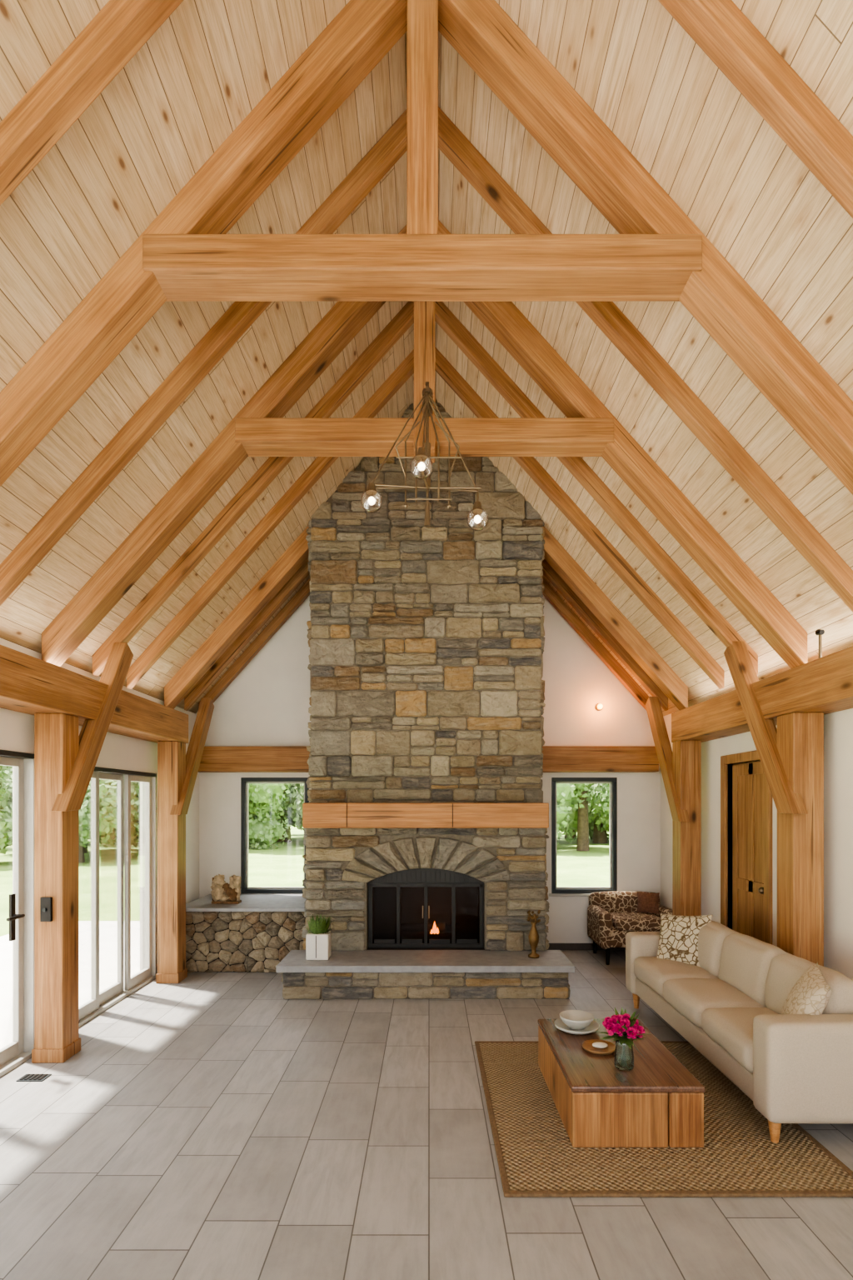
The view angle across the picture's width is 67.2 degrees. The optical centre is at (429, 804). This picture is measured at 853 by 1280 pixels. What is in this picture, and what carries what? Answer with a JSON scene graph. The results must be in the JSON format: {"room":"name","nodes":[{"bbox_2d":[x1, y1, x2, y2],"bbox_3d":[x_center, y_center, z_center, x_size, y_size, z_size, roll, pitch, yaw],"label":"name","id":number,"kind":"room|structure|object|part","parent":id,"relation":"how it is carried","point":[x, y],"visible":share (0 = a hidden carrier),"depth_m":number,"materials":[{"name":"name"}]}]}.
{"room":"living room","nodes":[
{"label":"living room","id":0,"kind":"room"},
{"bbox_2d":[0,637,199,1041],"bbox_3d":[-2.755,0.330,2.890,0.150,2.740,9.180,0,0,0],"label":"wall","id":1,"kind":"structure","parent":0,"point":[17,728],"depth_m":5.96,"materials":[{"name":"white paint"}]},
{"bbox_2d":[0,749,34,1077],"bbox_3d":[-2.728,0.680,2.830,0.125,2.040,3.060,0,0,0],"label":"frame","id":2,"kind":"object","parent":1,"relation":"attached to","point":[19,1051],"visible":0.75,"depth_m":4.31,"materials":[{"name":"wood"}]},
{"bbox_2d":[6,893,24,940],"bbox_3d":[-2.657,0.730,4.080,0.086,0.300,0.160,0,0,0],"label":"door handle","id":3,"kind":"object","parent":2,"relation":"attached to","point":[12,916],"depth_m":4.12,"materials":[{"name":"black metal"}]},
{"bbox_2d":[0,645,188,743],"bbox_3d":[-2.525,-0.743,2.315,0.310,0.285,8.030,0,0,0],"label":"beam","id":4,"kind":"structure","parent":1,"relation":"attached to","point":[30,685],"depth_m":4.28,"materials":[{"name":"brown wood"}]},
{"bbox_2d":[79,766,156,1026],"bbox_3d":[-2.728,0.700,5.500,0.125,2.000,1.560,0,0,0],"label":"frame","id":5,"kind":"object","parent":1,"relation":"attached to","point":[126,985],"visible":0.7,"depth_m":5.75,"materials":[{"name":"wood"}]},
{"bbox_2d":[0,0,852,716],"bbox_3d":[0.010,-2.474,2.890,5.940,3.551,9.780,0,0,0],"label":"ceiling","id":6,"kind":"structure","parent":0,"point":[210,63],"depth_m":3.40,"materials":[{"name":"brown wood"}]},
{"bbox_2d":[198,578,649,709],"bbox_3d":[-0.030,-1.926,7.360,5.200,1.829,0.090,0,0,0],"label":"rafter","id":7,"kind":"object","parent":6,"relation":"attached to","point":[303,592],"depth_m":7.32,"materials":[{"name":"brown wood"}]},
{"bbox_2d":[41,220,807,669],"bbox_3d":[-0.030,-2.502,4.416,5.200,3.141,0.232,0,0,0],"label":"roof truss","id":8,"kind":"object","parent":6,"relation":"attached to","point":[259,428],"visible":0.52,"depth_m":4.35,"materials":[{"name":"brown wood"}]},
{"bbox_2d":[360,381,488,530],"bbox_3d":[-0.025,-2.208,4.060,0.725,0.914,0.468,0,0,-36],"label":"chandelier","id":9,"kind":"object","parent":8,"relation":"hanging from","point":[423,453],"visible":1,"depth_m":4.05,"materials":[{"name":"bronze"},{"name":"glass"}]},
{"bbox_3d":[-0.030,-3.105,4.400,0.144,1.430,0.200,0,0,0],"label":"king post","id":10,"kind":"part","parent":8,"relation":"part of","materials":[{"name":"brown wood"}]},
{"bbox_2d":[92,301,758,676],"bbox_3d":[-0.030,-2.541,5.050,5.200,3.061,0.090,0,0,0],"label":"rafter","id":11,"kind":"object","parent":6,"relation":"attached to","point":[445,318],"depth_m":5.01,"materials":[{"name":"brown wood"}]},
{"bbox_2d":[126,347,724,689],"bbox_3d":[-0.030,-2.541,5.620,5.200,3.061,0.090,0,0,0],"label":"rafter","id":12,"kind":"object","parent":6,"relation":"attached to","point":[444,368],"depth_m":5.57,"materials":[{"name":"brown wood"}]},
{"bbox_2d":[184,559,668,710],"bbox_3d":[-0.030,-1.926,6.930,5.200,1.829,0.090,0,0,0],"label":"rafter","id":13,"kind":"object","parent":6,"relation":"attached to","point":[302,572],"depth_m":6.89,"materials":[{"name":"brown wood"}]},
{"bbox_2d":[164,525,688,709],"bbox_3d":[-0.030,-1.885,6.445,5.200,1.909,0.170,0,0,0],"label":"beams","id":14,"kind":"structure","parent":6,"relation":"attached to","point":[297,554],"depth_m":6.36,"materials":[{"name":"brown wood"}]},
{"bbox_2d":[0,0,852,494],"bbox_3d":[-0.030,-2.502,3.035,5.200,3.141,0.194,0,0,0],"label":"roof truss","id":15,"kind":"object","parent":6,"relation":"attached to","point":[187,253],"visible":1,"depth_m":2.95,"materials":[{"name":"brown wood"}]},
{"bbox_3d":[-0.030,-3.216,3.035,0.144,1.208,0.154,0,0,0],"label":"king post","id":16,"kind":"part","parent":15,"relation":"part of","materials":[{"name":"brown wood"}]},
{"bbox_2d":[0,0,852,218],"bbox_3d":[-0.030,-2.541,2.310,5.200,3.061,0.090,0,0,0],"label":"rafter","id":17,"kind":"object","parent":6,"relation":"attached to","point":[120,29],"depth_m":2.27,"materials":[{"name":"brown wood"}]},
{"bbox_2d":[0,106,852,612],"bbox_3d":[-0.030,-2.541,3.700,5.200,3.061,0.090,0,0,0],"label":"rafter","id":18,"kind":"object","parent":6,"relation":"attached to","point":[452,142],"depth_m":3.66,"materials":[{"name":"brown wood"}]},
{"bbox_2d":[0,950,852,1279],"bbox_3d":[0.010,1.750,2.915,5.680,0.100,9.430,0,0,0],"label":"floor","id":19,"kind":"structure","parent":0,"point":[214,1125],"depth_m":3.03,"materials":[{"name":"grey tile"}]},
{"bbox_2d":[15,1074,51,1081],"bbox_3d":[-2.450,1.695,3.980,0.160,0.010,0.100,0,0,0],"label":"floor vent","id":20,"kind":"object","parent":19,"relation":"in","point":[27,1077],"visible":1,"depth_m":3.96,"materials":[{"name":"black metal"}]},
{"bbox_2d":[31,713,80,1062],"bbox_3d":[-2.505,0.550,4.320,0.210,2.300,0.220,0,0,0],"label":"timber post","id":21,"kind":"object","parent":19,"relation":"on","point":[57,1039],"visible":1,"depth_m":4.22,"materials":[{"name":"brown wood"}]},
{"bbox_2d":[40,896,52,921],"bbox_3d":[-2.510,0.690,4.199,0.070,0.160,0.039,0,0,0],"label":"keypad","id":22,"kind":"object","parent":21,"relation":"attached to","point":[46,902],"visible":1,"depth_m":4.20,"materials":[{"name":"black metal"}]},
{"bbox_2d":[50,642,133,811],"bbox_3d":[-2.397,-0.605,4.623,0.105,1.302,0.947,0,0,0],"label":"knee brace","id":23,"kind":"object","parent":21,"relation":"attached to","point":[92,734],"visible":0.99,"depth_m":4.53,"materials":[{"name":"brown wood"}]},
{"bbox_2d":[155,740,187,983],"bbox_3d":[-2.482,0.550,6.195,0.215,2.300,0.230,0,0,0],"label":"timber post","id":24,"kind":"object","parent":19,"relation":"on","point":[172,968],"visible":1,"depth_m":6.09,"materials":[{"name":"brown wood"}]},
{"bbox_2d":[170,698,214,814],"bbox_3d":[-2.388,-0.517,6.507,0.105,1.240,0.957,0,0,0],"label":"knee brace","id":25,"kind":"object","parent":24,"relation":"attached to","point":[197,743],"visible":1,"depth_m":6.48,"materials":[{"name":"brown wood"}]},
{"bbox_2d":[185,894,306,973],"bbox_3d":[-1.870,1.374,6.957,1.380,0.657,1.035,0,0,0],"label":"stone bench","id":26,"kind":"object","parent":19,"relation":"on","point":[238,942],"depth_m":6.47,"materials":[{"name":"beige stone"}]},
{"bbox_2d":[210,874,241,904],"bbox_3d":[-2.144,0.901,6.773,0.316,0.328,0.171,0,0,0],"label":"driftwood sculpture","id":27,"kind":"object","parent":26,"relation":"on","point":[222,892],"visible":1,"depth_m":6.73,"materials":[{"name":"brown wood"}]},
{"bbox_3d":[-1.873,1.062,6.957,1.375,0.035,1.035,0,0,0],"label":"cap","id":28,"kind":"part","parent":26,"relation":"part of","materials":[{"name":"grey stone"}]},
{"bbox_2d":[275,399,574,999],"bbox_3d":[-0.030,-1.235,6.505,2.580,5.870,1.950,0,0,0],"label":"stone fireplace","id":29,"kind":"object","parent":19,"relation":"on","point":[427,645],"visible":0.97,"depth_m":6.26,"materials":[{"name":"brown stone"}]},
{"bbox_2d":[305,914,331,959],"bbox_3d":[-0.994,1.199,5.820,0.230,0.390,0.235,0,0,0],"label":"planter","id":30,"kind":"object","parent":29,"relation":"on","point":[318,940],"visible":1,"depth_m":5.73,"materials":[{"name":"ceramic"}]},
{"bbox_3d":[-1.000,1.279,5.820,0.200,0.230,0.180,0,0,0],"label":"pot","id":31,"kind":"part","parent":30,"relation":"part of","materials":[{"name":"white ceramic"}]},
{"bbox_2d":[368,868,484,947],"bbox_3d":[-0.030,1.002,6.215,1.122,0.776,0.071,0,0,0],"label":"fireplace insert","id":32,"kind":"structure","parent":29,"relation":"attached to","point":[425,877],"depth_m":6.22,"materials":[{"name":"black metal"}]},
{"bbox_3d":[-0.030,1.065,6.227,1.050,0.570,0.004,0,0,0],"label":"smoked panes","id":33,"kind":"part","parent":32,"relation":"part of","materials":[{"name":"black glass"}]},
{"bbox_2d":[526,910,540,958],"bbox_3d":[0.953,1.179,5.849,0.123,0.430,0.127,0,0,-42],"label":"brass vase","id":34,"kind":"object","parent":29,"relation":"on","point":[533,937],"visible":1,"depth_m":5.82,"materials":[{"name":"gold metal"}]},
{"bbox_2d":[587,890,672,964],"bbox_3d":[2.245,1.351,7.099,0.890,0.699,0.718,0,0,0],"label":"patterned armchair","id":35,"kind":"object","parent":19,"relation":"on","point":[611,915],"visible":0.7,"depth_m":6.92,"materials":[{"name":"brown fabric"}]},
{"bbox_2d":[636,891,659,914],"bbox_3d":[2.445,1.100,7.160,0.242,0.222,0.130,0,0,22],"label":"pillow","id":36,"kind":"object","parent":35,"relation":"on","point":[647,902],"visible":1,"depth_m":7.12,"materials":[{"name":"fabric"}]},
{"bbox_2d":[475,1040,852,1197],"bbox_3d":[1.135,1.691,3.665,1.620,0.016,1.790,0,0,0],"label":"jute rug","id":37,"kind":"object","parent":19,"relation":"on","point":[537,1157],"visible":0.59,"depth_m":3.09,"materials":[{"name":"beige wicker"}]},
{"bbox_2d":[538,1019,704,1147],"bbox_3d":[1.028,1.534,3.640,0.655,0.304,1.000,0,0,0],"label":"coffee table","id":38,"kind":"object","parent":37,"relation":"on","point":[659,1102],"visible":0.84,"depth_m":3.15,"materials":[{"name":"brown wood"}]},
{"bbox_2d":[554,1017,599,1034],"bbox_3d":[0.905,1.363,3.930,0.270,0.036,0.270,0,0,0],"label":"serving plate","id":39,"kind":"object","parent":38,"relation":"on","point":[593,1027],"visible":0.63,"depth_m":3.90,"materials":[{"name":"white ceramic"}]},
{"bbox_2d":[559,1010,594,1029],"bbox_3d":[0.905,1.331,3.930,0.210,0.075,0.210,0,0,0],"label":"ceramic bowl","id":40,"kind":"object","parent":39,"relation":"on","point":[574,1019],"visible":1,"depth_m":3.96,"materials":[{"name":"white ceramic"}]},
{"bbox_2d":[581,1039,615,1054],"bbox_3d":[0.960,1.364,3.620,0.190,0.034,0.190,0,0,0],"label":"tray","id":41,"kind":"object","parent":38,"relation":"on","point":[592,1046],"visible":0.99,"depth_m":3.60,"materials":[{"name":"brown wood"}]},
{"bbox_2d":[596,1007,651,1070],"bbox_3d":[1.014,1.234,3.353,0.261,0.295,0.258,0,0,0],"label":"flower vase","id":42,"kind":"object","parent":38,"relation":"on","point":[622,1023],"visible":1,"depth_m":3.34,"materials":[{"name":"clear glass"}]},
{"bbox_3d":[1.025,1.304,3.370,0.100,0.155,0.100,0,0,0],"label":"glass","id":43,"kind":"part","parent":42,"relation":"part of","materials":[{"name":"clear glass"}]},
{"bbox_2d":[672,740,701,915],"bbox_3d":[2.500,0.545,6.225,0.220,2.310,0.230,0,0,0],"label":"timber post","id":44,"kind":"object","parent":19,"relation":"on","point":[687,754],"visible":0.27,"depth_m":6.12,"materials":[{"name":"brown wood"}]},
{"bbox_2d":[645,696,689,821],"bbox_3d":[2.413,-0.494,6.528,0.105,1.322,0.957,0,0,0],"label":"knee brace","id":45,"kind":"object","parent":44,"relation":"attached to","point":[664,752],"visible":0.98,"depth_m":6.52,"materials":[{"name":"brown wood"}]},
{"bbox_2d":[625,920,852,1143],"bbox_3d":[2.010,1.298,4.280,0.731,0.804,2.332,0,0,0],"label":"sofa","id":46,"kind":"object","parent":19,"relation":"on","point":[794,1068],"visible":0.92,"depth_m":3.63,"materials":[{"name":"beige fabric"}]},
{"bbox_3d":[2.015,1.320,5.345,0.718,0.502,0.202,0,0,0],"label":"arm","id":47,"kind":"part","parent":46,"relation":"part of","materials":[{"name":"beige fabric"}]},
{"bbox_2d":[634,956,719,997],"bbox_3d":[1.926,1.324,4.924,0.560,0.230,0.638,0,0,0],"label":"seat cushion","id":48,"kind":"object","parent":46,"relation":"on","point":[651,973],"depth_m":4.80,"materials":[{"name":"beige fabric"}]},
{"bbox_2d":[656,913,712,966],"bbox_3d":[1.990,1.075,5.030,0.209,0.453,0.488,0,0,-37],"label":"throw pillow","id":49,"kind":"object","parent":46,"relation":"on","point":[678,940],"visible":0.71,"depth_m":4.99,"materials":[{"name":"fabric"}]},
{"bbox_2d":[663,978,766,1028],"bbox_3d":[1.926,1.325,4.279,0.563,0.230,0.640,0,0,0],"label":"seat cushion","id":50,"kind":"object","parent":46,"relation":"on","point":[687,999],"depth_m":4.17,"materials":[{"name":"beige fabric"}]},
{"bbox_2d":[697,920,738,977],"bbox_3d":[2.159,1.099,4.923,0.257,0.400,0.642,0,0,0],"label":"cushion","id":51,"kind":"object","parent":46,"relation":"on","point":[712,936],"depth_m":4.70,"materials":[{"name":"beige fabric"}]},
{"bbox_2d":[701,1007,778,1073],"bbox_3d":[1.927,1.325,3.637,0.558,0.224,0.642,0,0,0],"label":"seat cushion","id":52,"kind":"object","parent":46,"relation":"on","point":[728,1031],"depth_m":3.64,"materials":[{"name":"beige fabric"}]},
{"bbox_2d":[718,933,787,1006],"bbox_3d":[2.156,1.099,4.279,0.259,0.407,0.645,0,0,0],"label":"cushion","id":53,"kind":"object","parent":46,"relation":"on","point":[745,960],"depth_m":4.16,"materials":[{"name":"beige fabric"}]},
{"bbox_3d":[2.015,1.320,3.215,0.718,0.502,0.202,0,0,0],"label":"arm","id":54,"kind":"part","parent":46,"relation":"part of","materials":[{"name":"beige fabric"}]},
{"bbox_2d":[781,962,831,1014],"bbox_3d":[2.010,1.065,3.430,0.208,0.375,0.425,0,0,24],"label":"throw pillow","id":55,"kind":"object","parent":46,"relation":"on","point":[807,992],"visible":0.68,"depth_m":3.33,"materials":[{"name":"fabric"}]},
{"bbox_2d":[765,954,852,1014],"bbox_3d":[2.159,1.102,3.640,0.263,0.400,0.642,0,0,0],"label":"cushion","id":56,"kind":"object","parent":46,"relation":"on","point":[782,971],"depth_m":3.67,"materials":[{"name":"beige fabric"}]},
{"bbox_2d":[777,712,824,966],"bbox_3d":[2.518,0.545,4.355,0.225,2.310,0.230,0,0,0],"label":"timber post","id":57,"kind":"object","parent":19,"relation":"on","point":[800,735],"visible":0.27,"depth_m":4.25,"materials":[{"name":"brown wood"}]},
{"bbox_2d":[724,640,808,814],"bbox_3d":[2.413,-0.612,4.653,0.105,1.352,0.976,0,0,0],"label":"knee brace","id":58,"kind":"object","parent":57,"relation":"attached to","point":[763,731],"visible":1,"depth_m":4.58,"materials":[{"name":"brown wood"}]},
{"bbox_2d":[195,595,660,943],"bbox_3d":[0.010,-1.185,7.555,5.680,5.770,0.150,0,0,0],"label":"wall","id":59,"kind":"structure","parent":0,"point":[267,702],"depth_m":7.48,"materials":[{"name":"white paint"}]},
{"bbox_2d":[198,745,309,772],"bbox_3d":[-1.900,-0.515,7.390,1.560,0.290,0.180,0,0,0],"label":"tie beam","id":60,"kind":"structure","parent":59,"relation":"attached to","point":[214,758],"depth_m":7.30,"materials":[{"name":"brown wood"}]},
{"bbox_2d":[240,777,309,893],"bbox_3d":[-1.795,0.365,7.519,0.790,1.350,0.102,0,0,0],"label":"frame","id":61,"kind":"object","parent":59,"relation":"attached to","point":[245,888],"visible":0.66,"depth_m":7.47,"materials":[{"name":"black painted metal"}]},
{"bbox_2d":[549,893,590,896],"bbox_3d":[1.810,1.056,7.460,0.820,0.028,0.040,0,0,0],"label":"trim","id":62,"kind":"structure","parent":59,"relation":"attached to","point":[550,894],"depth_m":7.44,"materials":[{"name":"wood"}]},
{"bbox_2d":[551,777,617,893],"bbox_3d":[1.810,0.365,7.519,0.760,1.350,0.102,0,0,0],"label":"frame","id":63,"kind":"object","parent":59,"relation":"attached to","point":[612,781],"visible":0.9,"depth_m":7.47,"materials":[{"name":"black painted metal"}]},
{"bbox_2d":[547,943,625,949],"bbox_3d":[1.920,1.660,7.473,1.560,0.080,0.015,0,0,0],"label":"baseboard","id":64,"kind":"structure","parent":59,"relation":"attached to","point":[552,946],"depth_m":7.46,"materials":[{"name":"wood"}]},
{"bbox_2d":[595,703,603,710],"bbox_3d":[1.980,-1.130,7.437,0.080,0.080,0.085,0,0,0],"label":"wall sconce","id":65,"kind":"object","parent":59,"relation":"attached to","point":[599,707],"visible":1,"depth_m":7.42,"materials":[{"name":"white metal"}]},
{"bbox_2d":[542,745,659,772],"bbox_3d":[1.840,-0.515,7.390,1.560,0.290,0.180,0,0,0],"label":"tie beam","id":66,"kind":"structure","parent":59,"relation":"attached to","point":[556,758],"depth_m":7.30,"materials":[{"name":"brown wood"}]},
{"bbox_2d":[660,647,852,979],"bbox_3d":[2.775,0.345,2.890,0.150,2.710,9.180,0,0,0],"label":"wall","id":67,"kind":"structure","parent":0,"point":[838,726],"depth_m":4.36,"materials":[{"name":"white paint"}]},
{"bbox_2d":[720,750,772,944],"bbox_3d":[2.745,0.630,5.460,0.150,2.140,0.840,0,0,0],"label":"frame","id":68,"kind":"object","parent":67,"relation":"attached to","point":[752,756],"visible":0.36,"depth_m":5.77,"materials":[{"name":"brown wood"}]},
{"bbox_2d":[732,760,764,941],"bbox_3d":[2.726,0.670,5.460,0.108,2.060,0.680,0,0,0],"label":"door","id":69,"kind":"structure","parent":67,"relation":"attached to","point":[747,777],"depth_m":5.52,"materials":[{"name":"brown wood"}]},
{"bbox_3d":[2.711,0.700,5.200,0.078,0.056,0.056,0,0,0],"label":"knob","id":70,"kind":"part","parent":69,"relation":"part of","materials":[{"name":"gold metal"}]},
{"bbox_2d":[671,645,852,742],"bbox_3d":[2.550,-0.755,2.330,0.300,0.290,8.060,0,0,0],"label":"beam","id":71,"kind":"structure","parent":67,"relation":"attached to","point":[824,684],"depth_m":4.36,"materials":[{"name":"brown wood"}]},
{"bbox_2d":[815,629,824,658],"bbox_3d":[2.470,-1.005,4.050,0.060,0.209,0.060,0,0,0],"label":"spotlight","id":72,"kind":"object","parent":71,"relation":"on","point":[820,632],"visible":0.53,"depth_m":4.04,"materials":[{"name":"silver metal"}]},
{"label":"outside","id":73,"kind":"structure","parent":0,"visible":0},
{"bbox_2d":[0,825,609,936],"bbox_3d":[0.000,1.885,15.000,120.000,0.130,110.000,0,0,0],"label":"lawn","id":74,"kind":"structure","parent":73,"point":[283,866],"depth_m":17.41,"materials":[{"name":"green plant"}]},
{"bbox_2d":[0,765,12,854],"bbox_3d":[-13.890,0.104,19.050,3.472,3.432,3.364,0,0,-23],"label":"shrub","id":75,"kind":"object","parent":74,"relation":"on","point":[6,789],"visible":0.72,"depth_m":18.92,"materials":[{"name":"green plant"}]},
{"bbox_2d":[0,765,12,773],"bbox_3d":[-16.033,-3.935,31.176,8.270,11.511,7.552,0,0,-14],"label":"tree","id":76,"kind":"object","parent":74,"relation":"on","point":[7,767],"visible":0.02,"depth_m":28.39,"materials":[{"name":"green plant"}]},
{"bbox_2d":[0,765,137,853],"bbox_3d":[-13.091,-2.291,23.910,5.907,8.222,5.394,0,0,41],"label":"tree","id":77,"kind":"object","parent":74,"relation":"on","point":[132,786],"visible":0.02,"depth_m":22.88,"materials":[{"name":"green plant"}]},
{"bbox_2d":[0,920,139,1049],"bbox_3d":[-2.500,1.774,-3.250,23.000,0.089,25.500,0,0,0],"label":"patio","id":78,"kind":"structure","parent":74,"relation":"on","point":[107,929],"depth_m":6.92,"materials":[{"name":"white concrete"}]},
{"bbox_2d":[79,779,132,863],"bbox_3d":[-10.915,0.368,20.322,2.847,2.904,2.938,0,0,-16],"label":"shrub","id":79,"kind":"object","parent":74,"relation":"on","point":[107,788],"visible":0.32,"depth_m":19.61,"materials":[{"name":"green plant"}]},
{"bbox_2d":[130,781,139,847],"bbox_3d":[-9.093,0.236,22.351,3.205,3.168,3.105,0,0,44],"label":"shrub","id":80,"kind":"object","parent":74,"relation":"on","point":[135,792],"visible":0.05,"depth_m":21.27,"materials":[{"name":"green plant"}]},
{"bbox_2d":[248,783,290,849],"bbox_3d":[-7.769,-1.413,26.008,5.126,6.908,4.180,0,0,19],"label":"tree","id":81,"kind":"object","parent":74,"relation":"on","point":[264,800],"visible":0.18,"depth_m":25.53,"materials":[{"name":"green plant"}]},
{"bbox_2d":[248,783,300,842],"bbox_3d":[-6.808,-0.292,31.444,4.140,4.224,4.274,0,0,-7],"label":"shrub","id":82,"kind":"object","parent":74,"relation":"on","point":[287,812],"visible":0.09,"depth_m":29.88,"materials":[{"name":"green plant"}]},
{"bbox_2d":[288,783,304,830],"bbox_3d":[-4.136,-0.028,28.284,3.740,3.696,3.623,0,0,0],"label":"shrub","id":83,"kind":"object","parent":74,"relation":"on","point":[297,807],"visible":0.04,"depth_m":27.47,"materials":[{"name":"green plant"}]},
{"bbox_2d":[294,783,303,790],"bbox_3d":[-2.995,-3.113,31.154,7.088,9.866,6.473,0,0,-2],"label":"tree","id":84,"kind":"object","parent":74,"relation":"on","point":[297,784],"visible":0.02,"depth_m":29.39,"materials":[{"name":"green plant"}]},
{"bbox_2d":[556,783,609,851],"bbox_3d":[5.924,-2.702,24.881,6.498,9.044,5.934,0,0,29],"label":"tree","id":85,"kind":"object","parent":74,"relation":"on","point":[572,807],"visible":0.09,"depth_m":24.78,"materials":[{"name":"green plant"}]},
{"bbox_2d":[560,783,609,843],"bbox_3d":[7.661,-0.292,30.346,4.274,4.224,4.140,0,0,15],"label":"tree","id":86,"kind":"object","parent":74,"relation":"on","point":[600,835],"visible":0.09,"depth_m":29.36,"materials":[{"name":"green plant"}]},
{"bbox_2d":[565,820,609,839],"bbox_3d":[7.186,-3.029,34.253,6.270,10.362,7.688,0,0,-33],"label":"tree","id":87,"kind":"object","parent":74,"relation":"on","point":[591,831],"visible":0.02,"depth_m":33.02,"materials":[{"name":"green plant"}]}
]}

